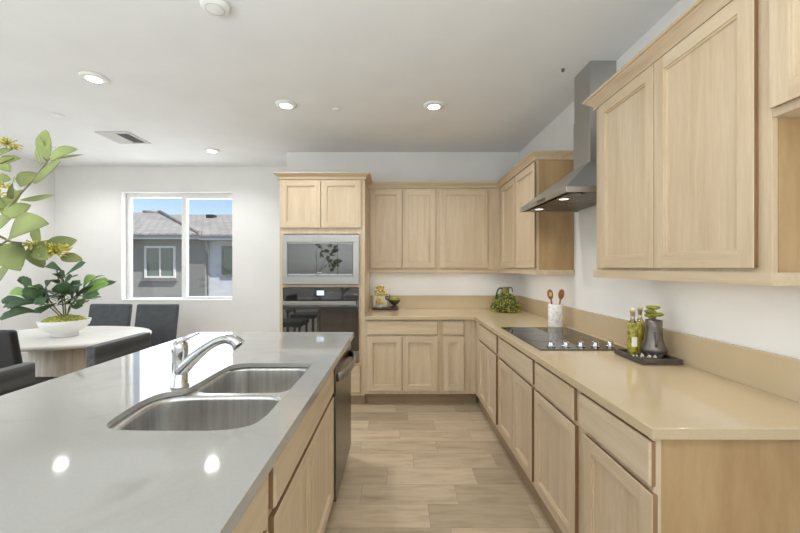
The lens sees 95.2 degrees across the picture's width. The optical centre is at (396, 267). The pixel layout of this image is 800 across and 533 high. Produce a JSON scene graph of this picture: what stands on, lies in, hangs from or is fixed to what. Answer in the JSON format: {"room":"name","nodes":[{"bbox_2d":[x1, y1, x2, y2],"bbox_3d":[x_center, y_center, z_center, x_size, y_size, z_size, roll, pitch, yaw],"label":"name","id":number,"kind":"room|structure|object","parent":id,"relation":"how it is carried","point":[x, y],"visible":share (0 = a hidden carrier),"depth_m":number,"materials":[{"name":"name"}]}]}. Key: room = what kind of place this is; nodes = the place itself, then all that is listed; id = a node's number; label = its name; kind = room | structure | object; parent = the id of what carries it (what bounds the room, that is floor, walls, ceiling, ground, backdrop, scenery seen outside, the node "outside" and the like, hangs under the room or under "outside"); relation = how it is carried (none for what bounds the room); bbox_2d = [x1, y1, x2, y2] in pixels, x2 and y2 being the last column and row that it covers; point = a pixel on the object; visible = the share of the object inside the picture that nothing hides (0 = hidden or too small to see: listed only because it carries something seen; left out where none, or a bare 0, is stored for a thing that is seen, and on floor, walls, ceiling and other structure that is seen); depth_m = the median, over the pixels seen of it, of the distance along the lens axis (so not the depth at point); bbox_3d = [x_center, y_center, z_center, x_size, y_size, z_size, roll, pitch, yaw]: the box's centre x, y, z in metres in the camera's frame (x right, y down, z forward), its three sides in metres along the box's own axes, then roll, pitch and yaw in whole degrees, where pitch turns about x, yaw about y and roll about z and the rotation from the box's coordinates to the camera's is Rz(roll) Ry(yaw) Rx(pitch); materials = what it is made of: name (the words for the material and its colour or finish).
{"room":"kitchen","nodes":[
{"label":"kitchen","id":0,"kind":"room"},
{"bbox_2d":[0,153,54,362],"bbox_3d":[-4.795,0.004,0.268,0.150,2.800,9.535,0,0,0],"label":"wall","id":1,"kind":"structure","parent":0,"point":[45,208],"depth_m":4.70,"materials":[{"name":"paint"}]},
{"bbox_2d":[55,167,286,338],"bbox_3d":[-3.102,0.004,5.110,3.536,2.800,0.150,0,0,0],"label":"wall","id":2,"kind":"structure","parent":0,"point":[91,202],"depth_m":5.04,"materials":[{"name":"paint"}]},
{"bbox_2d":[121,194,231,300],"bbox_3d":[-3.036,-0.293,5.108,1.528,1.494,0.154,0,0,0],"label":"window","id":3,"kind":"structure","parent":2,"relation":"in","point":[185,197],"depth_m":5.13,"materials":[{"name":"white plastic"}]},
{"bbox_2d":[0,0,679,166],"bbox_3d":[-1.620,-1.456,0.268,6.500,0.120,9.835,0,0,0],"label":"ceiling","id":4,"kind":"structure","parent":0,"point":[185,80],"depth_m":2.58,"materials":[{"name":"paint"}]},
{"bbox_2d":[51,113,64,117],"bbox_3d":[-3.099,-1.391,3.337,0.100,0.009,0.100,0,0,0],"label":"sprinkler cover","id":5,"kind":"object","parent":4,"relation":"attached to","point":[52,114],"visible":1,"depth_m":3.33,"materials":[{"name":"white plastic"}]},
{"bbox_2d":[78,71,108,83],"bbox_3d":[-2.218,-1.386,2.672,0.176,0.018,0.176,0,0,0],"label":"recessed light","id":6,"kind":"object","parent":4,"relation":"in","point":[93,77],"visible":1,"depth_m":2.65,"materials":[{"name":"white plastic"}]},
{"bbox_2d":[94,132,150,143],"bbox_3d":[-2.928,-1.389,3.913,0.345,0.012,0.345,0,0,0],"label":"ceiling vent","id":7,"kind":"object","parent":4,"relation":"in","point":[119,137],"visible":1,"depth_m":3.90,"materials":[{"name":"metal"}]},
{"bbox_2d":[204,148,219,152],"bbox_3d":[-2.194,-1.386,4.329,0.176,0.018,0.176,0,0,0],"label":"recessed light","id":8,"kind":"object","parent":4,"relation":"in","point":[211,150],"visible":1,"depth_m":4.29,"materials":[{"name":"white"}]},
{"bbox_2d":[199,0,229,16],"bbox_3d":[-0.960,-1.377,1.925,0.148,0.036,0.148,0,0,0],"label":"smoke detector","id":9,"kind":"object","parent":4,"relation":"attached to","point":[217,8],"visible":1,"depth_m":1.91,"materials":[{"name":"white plastic"}]},
{"bbox_2d":[275,99,296,109],"bbox_3d":[-0.947,-1.386,3.113,0.176,0.018,0.176,0,0,0],"label":"recessed light","id":10,"kind":"object","parent":4,"relation":"in","point":[282,103],"visible":1,"depth_m":3.08,"materials":[{"name":"white"}]},
{"bbox_2d":[424,100,443,109],"bbox_3d":[0.318,-1.386,3.132,0.176,0.018,0.176,0,0,0],"label":"recessed light","id":11,"kind":"object","parent":4,"relation":"in","point":[430,105],"visible":1,"depth_m":3.10,"materials":[{"name":"white"}]},
{"bbox_2d":[287,152,518,294],"bbox_3d":[0.148,0.004,4.799,2.964,2.800,0.772,0,0,0],"label":"wall","id":12,"kind":"structure","parent":0,"point":[382,166],"depth_m":4.41,"materials":[{"name":"paint"}]},
{"bbox_2d":[368,182,437,272],"bbox_3d":[0.062,-0.454,4.250,0.785,1.019,0.318,0,0,0],"label":"upper cabinet","id":13,"kind":"object","parent":12,"relation":"attached to","point":[402,216],"visible":0.92,"depth_m":4.14,"materials":[{"name":"brown wood"}]},
{"bbox_2d":[368,269,436,272],"bbox_3d":[0.062,0.037,4.179,0.785,0.037,0.072,0,0,0],"label":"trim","id":14,"kind":"structure","parent":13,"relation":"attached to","point":[369,270],"depth_m":4.14,"materials":[{"name":"brown wood"}]},
{"bbox_2d":[437,182,499,272],"bbox_3d":[0.810,-0.454,4.250,0.710,1.019,0.318,0,0,0],"label":"upper cabinet","id":15,"kind":"object","parent":12,"relation":"attached to","point":[468,213],"visible":0.89,"depth_m":4.14,"materials":[{"name":"brown wood"}]},
{"bbox_2d":[437,269,498,272],"bbox_3d":[0.810,0.037,4.179,0.710,0.037,0.072,0,0,0],"label":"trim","id":16,"kind":"structure","parent":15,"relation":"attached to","point":[438,270],"depth_m":4.14,"materials":[{"name":"brown wood"}]},
{"bbox_2d":[324,396,553,532],"bbox_3d":[-1.620,1.454,0.268,6.500,0.100,9.835,0,0,0],"label":"floor","id":17,"kind":"structure","parent":0,"point":[410,467],"depth_m":2.44,"materials":[{"name":"wood"}]},
{"bbox_2d":[0,362,34,395],"bbox_3d":[-1.508,0.921,1.470,0.455,0.965,0.460,0,0,0],"label":"counter stool","id":18,"kind":"object","parent":17,"relation":"on","point":[16,377],"visible":0.15,"depth_m":1.62,"materials":[{"name":"fabric"}]},
{"bbox_2d":[0,330,56,384],"bbox_3d":[-2.930,0.921,2.829,0.470,0.965,0.562,0,0,0],"label":"dining chair","id":19,"kind":"object","parent":17,"relation":"on","point":[10,352],"visible":0.21,"depth_m":2.58,"materials":[{"name":"black leather"}]},
{"bbox_2d":[16,326,151,376],"bbox_3d":[-3.230,1.024,3.500,1.600,0.760,1.100,0,0,0],"label":"dining table","id":20,"kind":"object","parent":17,"relation":"on","point":[52,357],"visible":0.45,"depth_m":3.33,"materials":[{"name":"paint"}]},
{"bbox_2d":[0,261,116,337],"bbox_3d":[-3.203,0.288,3.398,0.991,0.710,0.465,0,0,-15],"label":"potted plant","id":21,"kind":"object","parent":20,"relation":"on","point":[67,325],"visible":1,"depth_m":3.35,"materials":[{"name":"green plant"}]},
{"bbox_2d":[36,317,91,337],"bbox_3d":[-3.130,0.566,3.440,0.390,0.155,0.390,0,0,0],"label":"bowl","id":22,"kind":"object","parent":20,"relation":"on","point":[69,326],"depth_m":3.34,"materials":[{"name":"white ceramic"}]},
{"bbox_2d":[87,304,132,325],"bbox_3d":[-3.470,0.921,4.181,0.500,0.965,0.562,0,0,0],"label":"dining chair","id":23,"kind":"object","parent":17,"relation":"on","point":[101,314],"visible":0.23,"depth_m":4.39,"materials":[{"name":"grey fabric"}]},
{"bbox_2d":[86,332,149,367],"bbox_3d":[-1.508,0.921,2.262,0.455,0.965,0.460,0,0,0],"label":"counter stool","id":24,"kind":"object","parent":17,"relation":"on","point":[96,354],"visible":0.17,"depth_m":2.19,"materials":[{"name":"fabric"}]},
{"bbox_2d":[134,304,178,346],"bbox_3d":[-2.900,0.921,4.181,0.500,0.965,0.562,0,0,0],"label":"dining chair","id":25,"kind":"object","parent":17,"relation":"on","point":[161,319],"visible":0.32,"depth_m":4.38,"materials":[{"name":"grey fabric"}]},
{"bbox_2d":[232,476,267,532],"bbox_3d":[-0.665,0.966,0.524,0.645,0.876,0.928,0,0,0],"label":"base cabinet","id":26,"kind":"object","parent":17,"relation":"on","point":[254,519],"visible":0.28,"depth_m":0.90,"materials":[{"name":"brown wood"}]},
{"bbox_2d":[0,332,353,532],"bbox_3d":[-0.922,0.509,1.415,1.188,0.038,2.730,0,0,0],"label":"countertop","id":27,"kind":"structure","parent":26,"relation":"on","point":[64,469],"depth_m":0.99,"materials":[{"name":"stone"}]},
{"bbox_2d":[0,129,82,280],"bbox_3d":[-1.217,0.015,1.098,0.526,0.951,0.326,0,0,0],"label":"leafy branches","id":28,"kind":"object","parent":27,"relation":"on","point":[13,254],"visible":1,"depth_m":1.13,"materials":[{"name":"green plant"}]},
{"bbox_2d":[170,332,243,389],"bbox_3d":[-0.770,0.378,1.488,0.312,0.225,0.068,0,0,6],"label":"kitchen faucet","id":29,"kind":"object","parent":27,"relation":"on","point":[182,363],"visible":1,"depth_m":1.47,"materials":[{"name":"silver metal"}]},
{"bbox_2d":[110,367,308,430],"bbox_3d":[-0.684,0.612,1.482,0.568,0.201,0.845,0,0,0],"label":"double sink","id":30,"kind":"object","parent":27,"relation":"in","point":[235,398],"visible":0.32,"depth_m":1.46,"materials":[{"name":"metal"}]},
{"bbox_2d":[264,370,333,532],"bbox_3d":[-0.665,0.966,1.494,0.645,0.876,1.005,0,0,0],"label":"base cabinet","id":31,"kind":"object","parent":17,"relation":"on","point":[301,480],"visible":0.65,"depth_m":1.43,"materials":[{"name":"brown wood"}]},
{"bbox_2d":[272,172,372,403],"bbox_3d":[-0.763,0.222,4.037,0.979,2.365,0.743,0,0,0],"label":"tall cabinet","id":32,"kind":"object","parent":17,"relation":"on","point":[311,203],"visible":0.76,"depth_m":3.71,"materials":[{"name":"brown wood"}]},
{"bbox_2d":[282,235,358,284],"bbox_3d":[-0.774,-0.083,3.915,0.777,0.506,0.454,0,0,0],"label":"microwave oven","id":33,"kind":"object","parent":32,"relation":"in","point":[306,259],"visible":0.98,"depth_m":3.70,"materials":[{"name":"metal"}]},
{"bbox_2d":[283,287,358,361],"bbox_3d":[-0.775,0.577,3.934,0.771,0.748,0.575,0,0,0],"label":"oven","id":34,"kind":"object","parent":32,"relation":"in","point":[305,309],"visible":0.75,"depth_m":3.70,"materials":[{"name":"glass"}]},
{"bbox_2d":[332,342,355,501],"bbox_3d":[-0.618,0.968,2.333,0.691,0.872,0.657,0,0,0],"label":"dishwasher","id":35,"kind":"object","parent":17,"relation":"on","point":[342,371],"visible":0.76,"depth_m":2.20,"materials":[{"name":"metal"}]},
{"bbox_2d":[365,320,439,402],"bbox_3d":[0.055,0.966,4.056,0.770,0.876,0.707,0,0,0],"label":"base cabinet","id":36,"kind":"object","parent":17,"relation":"on","point":[402,357],"visible":0.91,"depth_m":3.71,"materials":[{"name":"brown wood"}]},
{"bbox_2d":[365,295,799,439],"bbox_3d":[0.575,0.431,2.761,1.802,0.192,3.295,0,0,0],"label":"countertop","id":37,"kind":"structure","parent":36,"relation":"on","point":[721,390],"depth_m":1.56,"materials":[{"name":"beige stone"}]},
{"bbox_2d":[372,307,398,309],"bbox_3d":[-0.135,0.478,4.290,0.310,0.022,0.150,0,0,0],"label":"serving board","id":38,"kind":"object","parent":37,"relation":"on","point":[373,308],"visible":1,"depth_m":4.21,"materials":[{"name":"wood"}]},
{"bbox_2d":[375,298,383,307],"bbox_3d":[-0.205,0.410,4.273,0.105,0.113,0.097,0,0,0],"label":"cup","id":39,"kind":"object","parent":38,"relation":"on","point":[378,300],"visible":1,"depth_m":4.25,"materials":[{"name":"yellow ceramic"}]},
{"bbox_2d":[373,286,387,306],"bbox_3d":[-0.196,0.340,4.346,0.173,0.253,0.024,0,0,0],"label":"print","id":40,"kind":"object","parent":38,"relation":"on","point":[378,291],"visible":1,"depth_m":4.34,"materials":[{"name":"paper"}]},
{"bbox_2d":[385,294,399,307],"bbox_3d":[-0.038,0.389,4.278,0.160,0.156,0.140,0,0,-43],"label":"footed bowl","id":41,"kind":"object","parent":38,"relation":"on","point":[394,301],"visible":1,"depth_m":4.25,"materials":[{"name":"black ceramic"}]},
{"bbox_2d":[488,287,523,312],"bbox_3d":[1.198,0.352,4.081,0.358,0.275,0.335,0,0,-19],"label":"potted plant","id":42,"kind":"object","parent":37,"relation":"on","point":[505,301],"visible":1,"depth_m":4.00,"materials":[{"name":"plant"}]},
{"bbox_2d":[548,303,562,326],"bbox_3d":[1.322,0.396,3.045,0.118,0.187,0.118,0,0,0],"label":"utensil crock","id":43,"kind":"object","parent":37,"relation":"on","point":[555,311],"visible":0.91,"depth_m":2.99,"materials":[{"name":"stone"}]},
{"bbox_2d":[547,289,552,303],"bbox_3d":[1.283,0.329,3.035,0.073,0.296,0.016,0,0,0],"label":"wooden spoon","id":44,"kind":"object","parent":43,"relation":"in","point":[549,292],"visible":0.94,"depth_m":3.03,"materials":[{"name":"brown wood"}]},
{"bbox_2d":[558,289,563,304],"bbox_3d":[1.365,0.329,3.053,0.073,0.296,0.016,0,0,0],"label":"wooden spoon","id":45,"kind":"object","parent":43,"relation":"in","point":[561,292],"visible":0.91,"depth_m":3.05,"materials":[{"name":"brown wood"}]},
{"bbox_2d":[501,327,626,349],"bbox_3d":[1.110,0.469,2.562,0.530,0.042,0.807,0,0,0],"label":"cooktop","id":46,"kind":"object","parent":37,"relation":"in","point":[541,338],"visible":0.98,"depth_m":2.46,"materials":[{"name":"black glass"}]},
{"bbox_2d":[614,349,682,364],"bbox_3d":[1.333,0.474,1.950,0.200,0.030,0.244,0,0,0],"label":"tray","id":47,"kind":"object","parent":37,"relation":"on","point":[667,359],"visible":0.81,"depth_m":1.83,"materials":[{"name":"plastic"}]},
{"bbox_2d":[627,308,637,355],"bbox_3d":[1.275,0.347,1.975,0.049,0.260,0.050,0,0,0],"label":"oil bottle","id":48,"kind":"object","parent":47,"relation":"on","point":[632,326],"visible":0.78,"depth_m":1.96,"materials":[{"name":"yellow glass"}]},
{"bbox_2d":[636,306,644,353],"bbox_3d":[1.360,0.347,2.042,0.049,0.260,0.049,0,0,0],"label":"oil bottle","id":49,"kind":"object","parent":47,"relation":"on","point":[641,323],"visible":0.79,"depth_m":2.02,"materials":[{"name":"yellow glass"}]},
{"bbox_2d":[632,352,660,358],"bbox_3d":[1.289,0.456,1.888,0.130,0.035,0.026,0,0,18],"label":"pebbles","id":50,"kind":"object","parent":47,"relation":"on","point":[642,354],"visible":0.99,"depth_m":1.89,"materials":[{"name":"white stone"}]},
{"bbox_2d":[640,319,667,358],"bbox_3d":[1.370,0.378,1.948,0.122,0.198,0.122,0,0,-25],"label":"jug","id":51,"kind":"object","parent":47,"relation":"on","point":[653,343],"visible":0.93,"depth_m":1.91,"materials":[{"name":"metal"}]},
{"bbox_2d":[644,305,663,320],"bbox_3d":[1.366,0.262,1.943,0.092,0.119,0.077,0,0,0],"label":"succulent cutting","id":52,"kind":"object","parent":51,"relation":"in","point":[652,313],"visible":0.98,"depth_m":1.93,"materials":[{"name":"green plant"}]},
{"bbox_2d":[439,320,476,402],"bbox_3d":[0.634,0.966,4.056,0.389,0.876,0.707,0,0,0],"label":"base cabinet","id":53,"kind":"object","parent":17,"relation":"on","point":[457,337],"visible":0.73,"depth_m":3.72,"materials":[{"name":"brown wood"}]},
{"bbox_2d":[476,321,502,445],"bbox_3d":[1.131,0.966,3.292,0.691,0.876,0.857,0,0,0],"label":"base cabinet","id":54,"kind":"object","parent":17,"relation":"on","point":[487,342],"visible":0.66,"depth_m":3.17,"materials":[{"name":"brown wood"}]},
{"bbox_2d":[498,337,540,509],"bbox_3d":[1.131,0.966,2.487,0.691,0.876,0.750,0,0,0],"label":"base cabinet","id":55,"kind":"object","parent":17,"relation":"on","point":[516,370],"visible":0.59,"depth_m":2.40,"materials":[{"name":"brown wood"}]},
{"bbox_2d":[534,362,579,532],"bbox_3d":[1.131,0.966,1.859,0.691,0.876,0.501,0,0,0],"label":"base cabinet","id":56,"kind":"object","parent":17,"relation":"on","point":[556,401],"visible":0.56,"depth_m":1.81,"materials":[{"name":"brown wood"}]},
{"bbox_2d":[579,391,799,532],"bbox_3d":[1.131,0.966,1.365,0.691,0.876,0.484,0,0,0],"label":"base cabinet","id":57,"kind":"object","parent":17,"relation":"on","point":[631,481],"visible":0.57,"depth_m":1.14,"materials":[{"name":"brown wood"}]},
{"bbox_2d":[519,0,799,358],"bbox_3d":[1.555,0.004,-0.118,0.150,2.800,9.063,0,0,0],"label":"wall","id":58,"kind":"structure","parent":0,"point":[759,317],"depth_m":1.98,"materials":[{"name":"paint"}]},
{"bbox_2d":[496,150,573,273],"bbox_3d":[1.295,-0.454,3.570,0.362,1.019,1.146,0,0,0],"label":"upper cabinet","id":59,"kind":"object","parent":58,"relation":"attached to","point":[530,242],"visible":0.98,"depth_m":3.06,"materials":[{"name":"brown wood"}]},
{"bbox_2d":[499,269,573,273],"bbox_3d":[1.315,0.037,3.590,0.322,0.037,1.106,0,0,0],"label":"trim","id":60,"kind":"structure","parent":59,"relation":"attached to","point":[519,271],"depth_m":3.05,"materials":[{"name":"brown wood"}]},
{"bbox_2d":[521,61,615,211],"bbox_3d":[1.244,-0.920,2.585,0.470,0.949,0.800,0,0,0],"label":"range hood","id":61,"kind":"object","parent":58,"relation":"attached to","point":[576,191],"visible":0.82,"depth_m":2.48,"materials":[{"name":"metal"}]},
{"bbox_2d":[582,0,799,285],"bbox_3d":[1.293,-0.467,1.657,0.366,1.045,1.064,0,0,0],"label":"upper cabinet","id":62,"kind":"object","parent":58,"relation":"attached to","point":[698,180],"visible":1,"depth_m":1.39,"materials":[{"name":"brown wood"}]},
{"bbox_2d":[593,270,799,285],"bbox_3d":[1.315,0.035,1.636,0.322,0.041,1.022,0,0,0],"label":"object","id":63,"kind":"object","parent":62,"relation":"attached to","point":[745,277],"depth_m":1.32,"materials":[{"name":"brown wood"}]},
{"bbox_2d":[769,0,799,117],"bbox_3d":[1.293,-0.728,0.669,0.366,0.523,0.930,0,0,0],"label":"upper cabinet","id":64,"kind":"object","parent":58,"relation":"attached to","point":[784,15],"visible":1,"depth_m":1.08,"materials":[{"name":"brown wood"}]},
{"label":"outside","id":65,"kind":"structure","parent":0,"visible":0},
{"bbox_3d":[0.000,4.504,22.818,80.000,0.200,34.365,0,0,0],"label":"gravel yard","id":66,"kind":"structure","parent":65,"visible":0},
{"bbox_2d":[133,210,231,296],"bbox_3d":[-8.248,0.737,17.189,11.356,7.335,7.622,0,0,0],"label":"neighbouring house","id":67,"kind":"structure","parent":66,"relation":"on","point":[157,234],"depth_m":14.00,"materials":[{"name":"grey paint"}]},
{"bbox_2d":[206,214,216,217],"bbox_3d":[-9.300,-2.392,18.300,0.350,0.500,0.400,0,0,0],"label":"roof vent","id":68,"kind":"object","parent":67,"relation":"attached to","point":[207,215],"depth_m":18.10,"materials":[{"name":"plastic"}]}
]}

